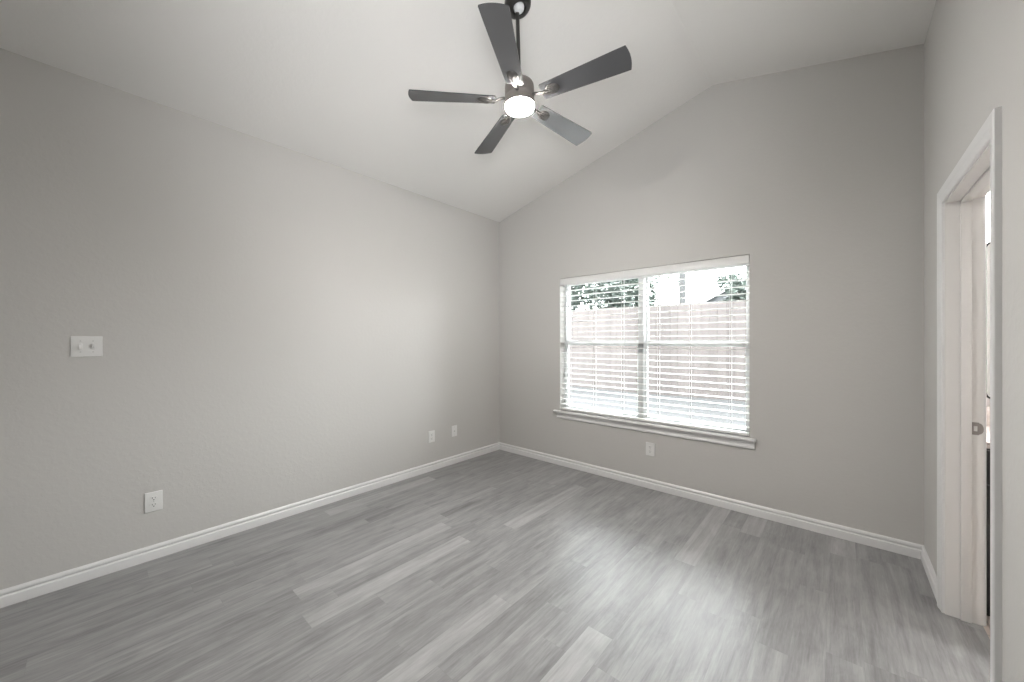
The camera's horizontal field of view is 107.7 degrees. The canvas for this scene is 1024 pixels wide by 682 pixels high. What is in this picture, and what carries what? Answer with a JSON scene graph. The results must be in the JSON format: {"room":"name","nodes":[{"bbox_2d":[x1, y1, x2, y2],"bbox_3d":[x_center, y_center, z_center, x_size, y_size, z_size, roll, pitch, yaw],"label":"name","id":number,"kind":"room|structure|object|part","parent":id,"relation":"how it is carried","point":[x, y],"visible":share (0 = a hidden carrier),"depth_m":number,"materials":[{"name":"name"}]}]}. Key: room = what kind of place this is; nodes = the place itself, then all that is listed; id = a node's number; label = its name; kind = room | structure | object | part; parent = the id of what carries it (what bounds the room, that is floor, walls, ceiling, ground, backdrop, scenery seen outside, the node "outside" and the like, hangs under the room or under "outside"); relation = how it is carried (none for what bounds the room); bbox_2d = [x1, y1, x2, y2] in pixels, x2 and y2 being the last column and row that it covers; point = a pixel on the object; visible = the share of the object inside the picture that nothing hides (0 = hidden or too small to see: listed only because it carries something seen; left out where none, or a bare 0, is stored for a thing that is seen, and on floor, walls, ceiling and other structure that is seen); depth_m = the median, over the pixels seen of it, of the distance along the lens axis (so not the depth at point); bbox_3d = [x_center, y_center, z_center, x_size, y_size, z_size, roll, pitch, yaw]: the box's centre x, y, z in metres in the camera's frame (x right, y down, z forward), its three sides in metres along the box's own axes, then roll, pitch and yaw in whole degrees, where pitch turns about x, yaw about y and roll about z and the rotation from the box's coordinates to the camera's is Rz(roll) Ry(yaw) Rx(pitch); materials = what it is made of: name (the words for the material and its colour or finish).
{"room":"empty bedroom","nodes":[
{"label":"empty bedroom","id":0,"kind":"room"},
{"bbox_2d":[0,48,498,589],"bbox_3d":[-1.672,-0.017,2.918,0.140,2.854,4.730,0,0,41],"label":"wall","id":1,"kind":"structure","parent":0,"point":[278,326],"depth_m":2.40,"materials":[{"name":"grey paint"}]},
{"bbox_2d":[70,336,101,356],"bbox_3d":[-2.327,0.029,2.048,0.020,0.112,0.116,0,0,41],"label":"light switch","id":2,"kind":"object","parent":1,"relation":"attached to","point":[80,346],"visible":1,"depth_m":2.05,"materials":[{"name":"white plastic"}]},
{"bbox_2d":[145,490,162,512],"bbox_3d":[-2.157,0.965,2.252,0.008,0.116,0.078,0,0,41],"label":"wall outlet","id":3,"kind":"object","parent":1,"relation":"attached to","point":[153,500],"visible":1,"depth_m":2.25,"materials":[{"name":"white plastic"}]},
{"bbox_2d":[150,496,157,500],"bbox_3d":[-2.155,0.946,2.251,0.004,0.027,0.034,0,0,41],"label":"receptacle","id":4,"kind":"object","parent":3,"relation":"attached to","point":[152,498],"depth_m":2.25,"materials":[{"name":"grey plastic"}]},
{"bbox_2d":[150,502,157,507],"bbox_3d":[-2.155,0.985,2.251,0.004,0.027,0.034,0,0,41],"label":"receptacle","id":5,"kind":"object","parent":3,"relation":"attached to","point":[152,504],"depth_m":2.25,"materials":[{"name":"grey plastic"}]},
{"bbox_2d":[0,442,498,607],"bbox_3d":[-1.613,1.268,2.868,0.014,0.084,4.450,0,0,41],"label":"baseboard","id":6,"kind":"structure","parent":1,"relation":"attached to","point":[41,586],"depth_m":2.40,"materials":[{"name":"white wood"}]},
{"bbox_2d":[428,430,434,442],"bbox_3d":[-0.813,0.965,3.787,0.008,0.116,0.078,0,0,41],"label":"wall outlet","id":7,"kind":"object","parent":1,"relation":"attached to","point":[431,434],"visible":1,"depth_m":3.78,"materials":[{"name":"white plastic"}]},
{"bbox_2d":[451,425,456,436],"bbox_3d":[-0.616,0.962,4.008,0.014,0.116,0.076,0,0,41],"label":"cable plate","id":8,"kind":"object","parent":1,"relation":"attached to","point":[453,428],"visible":1,"depth_m":4.00,"materials":[{"name":"white plastic"}]},
{"bbox_2d":[0,0,935,221],"bbox_3d":[-0.315,-1.812,1.731,3.747,0.808,4.730,0,0,41],"label":"ceiling","id":9,"kind":"structure","parent":0,"point":[330,81],"depth_m":2.34,"materials":[{"name":"white paint"}]},
{"bbox_2d":[408,0,631,153],"bbox_3d":[0.075,-1.602,2.113,1.121,0.643,1.166,0,0,-42],"label":"ceiling fan","id":10,"kind":"object","parent":9,"relation":"hanging from","point":[497,18],"visible":1,"depth_m":1.99,"materials":[{"name":"grey"}]},
{"bbox_3d":[-0.325,-1.330,2.042,0.468,0.004,0.132,-1,12,-7],"label":"blade","id":11,"kind":"part","parent":10,"relation":"part of","materials":[{"name":"grey laminate"}]},
{"bbox_3d":[-0.111,-1.327,2.420,0.132,0.005,0.468,-15,4,-24],"label":"blade","id":12,"kind":"part","parent":10,"relation":"part of","materials":[{"name":"grey wood"}]},
{"bbox_3d":[-0.031,-1.344,1.721,0.132,0.005,0.468,12,1,11],"label":"blade","id":13,"kind":"part","parent":10,"relation":"part of","materials":[{"name":"grey wood"}]},
{"bbox_2d":[505,97,533,116],"bbox_3d":[0.044,-1.295,2.083,0.163,0.030,0.163,-3,-2,41],"label":"diffuser","id":14,"kind":"object","parent":10,"relation":"attached to","point":[514,106],"depth_m":2.05,"materials":[{"name":"white glass"}]},
{"bbox_3d":[0.316,-1.340,2.334,0.468,0.004,0.132,0,-15,-43],"label":"blade","id":15,"kind":"part","parent":10,"relation":"part of","materials":[{"name":"grey laminate"}]},
{"bbox_3d":[0.365,-1.350,1.902,0.468,0.004,0.132,-2,-14,29],"label":"blade","id":16,"kind":"part","parent":10,"relation":"part of","materials":[{"name":"grey laminate"}]},
{"bbox_2d":[0,450,989,681],"bbox_3d":[0.560,1.360,0.965,5.792,0.100,4.450,0,0,41],"label":"floor","id":17,"kind":"structure","parent":0,"point":[498,565],"depth_m":1.88,"materials":[{"name":"grey laminate"}]},
{"bbox_2d":[986,448,989,615],"bbox_3d":[2.841,0.906,1.539,1.246,0.816,0.578,0,0,41],"label":"vanity cabinet","id":18,"kind":"object","parent":17,"relation":"on","point":[987,450],"visible":0.02,"depth_m":1.74,"materials":[{"name":"black paint"}]},
{"bbox_2d":[986,407,989,448],"bbox_3d":[2.853,0.431,1.539,1.268,0.133,0.565,0,0,41],"label":"countertop","id":19,"kind":"structure","parent":18,"relation":"on","point":[987,408],"depth_m":2.03,"materials":[{"name":"stone"}]},
{"bbox_3d":[2.362,0.586,1.621,0.409,0.152,0.016,0,0,41],"label":"drawer","id":20,"kind":"part","parent":18,"relation":"part of","materials":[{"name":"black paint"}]},
{"bbox_3d":[2.362,0.940,1.621,0.409,0.540,0.016,0,0,41],"label":"door","id":21,"kind":"part","parent":18,"relation":"part of","materials":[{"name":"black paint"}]},
{"bbox_2d":[499,44,989,544],"bbox_3d":[2.109,-0.323,2.659,5.892,3.466,0.140,0,0,41],"label":"wall","id":22,"kind":"structure","parent":0,"point":[814,174],"depth_m":2.69,"materials":[{"name":"grey paint"}]},
{"bbox_2d":[646,442,654,456],"bbox_3d":[1.230,0.962,3.330,0.078,0.116,0.008,0,0,41],"label":"wall outlet","id":23,"kind":"object","parent":22,"relation":"attached to","point":[650,447],"visible":1,"depth_m":3.33,"materials":[{"name":"white plastic"}]},
{"bbox_2d":[553,262,755,449],"bbox_3d":[1.181,0.076,3.448,1.825,1.476,0.176,0,0,41],"label":"window","id":24,"kind":"structure","parent":22,"relation":"in","point":[735,440],"depth_m":3.43,"materials":[{"name":"white plastic"}]},
{"bbox_3d":[0.895,0.354,3.766,0.802,0.725,0.024,0,0,41],"label":"sash","id":25,"kind":"part","parent":24,"relation":"part of","materials":[{"name":"white plastic"}]},
{"bbox_3d":[0.909,-0.294,3.782,0.802,0.676,0.024,0,0,41],"label":"sash","id":26,"kind":"part","parent":24,"relation":"part of","materials":[{"name":"white plastic"}]},
{"bbox_2d":[560,255,749,435],"bbox_3d":[1.177,0.034,3.429,1.711,1.382,0.078,0,0,41],"label":"window blind","id":27,"kind":"object","parent":24,"relation":"attached to","point":[744,259],"visible":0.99,"depth_m":3.29,"materials":[{"name":"white plastic"}]},
{"bbox_3d":[0.834,0.048,3.738,0.010,1.325,0.066,0,0,41],"label":"ladder cord","id":28,"kind":"part","parent":27,"relation":"part of","materials":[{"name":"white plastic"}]},
{"bbox_3d":[1.056,0.048,3.544,0.010,1.325,0.066,0,0,41],"label":"ladder cord","id":29,"kind":"part","parent":27,"relation":"part of","materials":[{"name":"white fabric"}]},
{"bbox_3d":[1.182,0.715,3.433,1.704,0.021,0.060,0,0,41],"label":"rail","id":30,"kind":"part","parent":27,"relation":"part of","materials":[{"name":"white plastic"}]},
{"bbox_3d":[1.308,0.048,3.323,0.010,1.325,0.066,0,0,41],"label":"ladder cord","id":31,"kind":"part","parent":27,"relation":"part of","materials":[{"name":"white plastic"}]},
{"bbox_3d":[1.507,0.048,3.149,0.010,1.325,0.066,0,0,41],"label":"ladder cord","id":32,"kind":"part","parent":27,"relation":"part of","materials":[{"name":"white fabric"}]},
{"bbox_3d":[1.731,0.048,2.953,0.010,1.325,0.066,0,0,41],"label":"ladder cord","id":33,"kind":"part","parent":27,"relation":"part of","materials":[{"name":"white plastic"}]},
{"bbox_3d":[1.545,0.354,3.196,0.815,0.725,0.024,0,0,41],"label":"sash","id":34,"kind":"part","parent":24,"relation":"part of","materials":[{"name":"white plastic"}]},
{"bbox_3d":[1.560,-0.294,3.213,0.815,0.676,0.024,0,0,41],"label":"sash","id":35,"kind":"part","parent":24,"relation":"part of","materials":[{"name":"white plastic"}]},
{"bbox_2d":[499,442,922,558],"bbox_3d":[1.155,1.268,3.391,3.492,0.084,0.014,0,0,41],"label":"baseboard","id":36,"kind":"structure","parent":22,"relation":"attached to","point":[910,549],"depth_m":2.84,"materials":[{"name":"white wood"}]},
{"bbox_2d":[986,242,989,398],"bbox_3d":[2.914,-0.115,1.845,0.744,0.880,0.023,0,0,41],"label":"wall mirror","id":37,"kind":"object","parent":22,"relation":"attached to","point":[987,244],"visible":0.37,"depth_m":2.08,"materials":[{"name":"white mirror"}]},
{"bbox_2d":[986,407,989,425],"bbox_3d":[3.032,0.416,1.743,1.268,0.103,0.021,0,0,41],"label":"backsplash","id":38,"kind":"structure","parent":22,"relation":"attached to","point":[987,408],"depth_m":2.07,"materials":[{"name":"stone"}]},
{"bbox_2d":[924,0,1023,681],"bbox_3d":[1.052,-0.189,0.534,0.115,3.197,4.730,0,0,41],"label":"wall","id":39,"kind":"structure","parent":0,"point":[974,49],"depth_m":1.21,"materials":[{"name":"grey paint"}]},
{"bbox_2d":[921,545,936,601],"bbox_3d":[2.295,1.268,2.053,0.014,0.084,0.528,0,0,41],"label":"baseboard","id":40,"kind":"structure","parent":39,"relation":"attached to","point":[929,570],"depth_m":2.05,"materials":[{"name":"white wood"}]},
{"bbox_2d":[937,106,1001,681],"bbox_3d":[1.871,0.288,1.470,0.151,2.044,0.906,0,0,41],"label":"door","id":41,"kind":"structure","parent":39,"relation":"in","point":[961,200],"depth_m":1.74,"materials":[{"name":"white wood"}]},
{"bbox_3d":[2.098,0.288,1.830,0.018,2.044,0.066,0,0,41],"label":"casing","id":42,"kind":"part","parent":41,"relation":"part of","materials":[{"name":"white wood"}]},
{"bbox_3d":[1.821,-0.701,1.514,0.018,0.066,0.906,0,0,41],"label":"head casing","id":43,"kind":"part","parent":41,"relation":"part of","materials":[{"name":"white wood"}]},
{"bbox_3d":[2.153,0.405,1.729,0.035,0.058,0.002,0,0,41],"label":"strike plate","id":44,"kind":"part","parent":41,"relation":"part of","materials":[{"name":"silver metal"}]},
{"bbox_3d":[2.198,0.288,1.743,0.018,2.044,0.066,0,0,41],"label":"casing","id":45,"kind":"part","parent":41,"relation":"part of","materials":[{"name":"white wood"}]},
{"bbox_3d":[1.545,0.288,1.198,0.018,2.044,0.066,0,0,41],"label":"casing","id":46,"kind":"part","parent":41,"relation":"part of","materials":[{"name":"white wood"}]},
{"label":"outside","id":47,"kind":"structure","parent":0,"visible":0},
{"bbox_2d":[569,379,745,428],"bbox_3d":[11.089,1.255,17.391,32.000,0.390,33.860,0,0,41],"label":"ground","id":48,"kind":"structure","parent":47,"point":[618,396],"depth_m":6.68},
{"bbox_2d":[570,283,605,310],"bbox_3d":[1.871,-1.162,11.778,2.120,4.688,2.426,0,0,41],"label":"evergreen tree","id":49,"kind":"object","parent":48,"relation":"on","point":[588,291],"visible":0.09,"depth_m":11.25,"materials":[{"name":"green plant"}]},
{"bbox_2d":[587,276,659,308],"bbox_3d":[3.853,-0.909,13.222,2.174,4.182,2.316,0,0,-22],"label":"evergreen tree","id":50,"kind":"object","parent":48,"relation":"on","point":[630,281],"visible":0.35,"depth_m":12.65,"materials":[{"name":"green plant"}]},
{"bbox_2d":[569,300,745,400],"bbox_3d":[2.381,0.214,8.253,10.577,1.932,0.154,0,0,41],"label":"wooden fence","id":51,"kind":"object","parent":48,"relation":"on","point":[673,329],"visible":0.19,"depth_m":7.48,"materials":[{"name":"brown wood"}]},
{"bbox_2d":[651,273,696,303],"bbox_3d":[6.480,-1.519,15.552,2.309,5.402,2.317,0,0,21],"label":"leafy tree","id":52,"kind":"object","parent":48,"relation":"on","point":[669,276],"visible":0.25,"depth_m":15.41,"materials":[{"name":"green plant"}]},
{"bbox_2d":[679,273,685,303],"bbox_3d":[4.273,-2.070,9.406,1.800,6.700,0.225,0,0,41],"label":"utility pole","id":53,"kind":"object","parent":48,"relation":"on","point":[683,275],"visible":0.02,"depth_m":9.37,"materials":[{"name":"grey wood"}]},
{"bbox_2d":[700,276,745,302],"bbox_3d":[16.986,-1.325,24.735,9.800,5.410,9.640,0,0,41],"label":"house","id":54,"kind":"structure","parent":48,"relation":"on","point":[714,298],"depth_m":22.65,"materials":[{"name":"grey"}]},
{"bbox_2d":[714,271,745,302],"bbox_3d":[5.550,-0.298,9.409,0.854,2.960,0.878,0,0,-21],"label":"evergreen shrub","id":55,"kind":"object","parent":48,"relation":"on","point":[735,276],"visible":0.44,"depth_m":9.26,"materials":[{"name":"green plant"}]},
{"bbox_2d":[737,287,745,376],"bbox_3d":[11.434,-1.125,12.319,7.000,5.010,8.640,0,0,41],"label":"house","id":56,"kind":"structure","parent":48,"relation":"on","point":[743,287],"depth_m":11.04,"materials":[{"name":"grey"}]}
]}

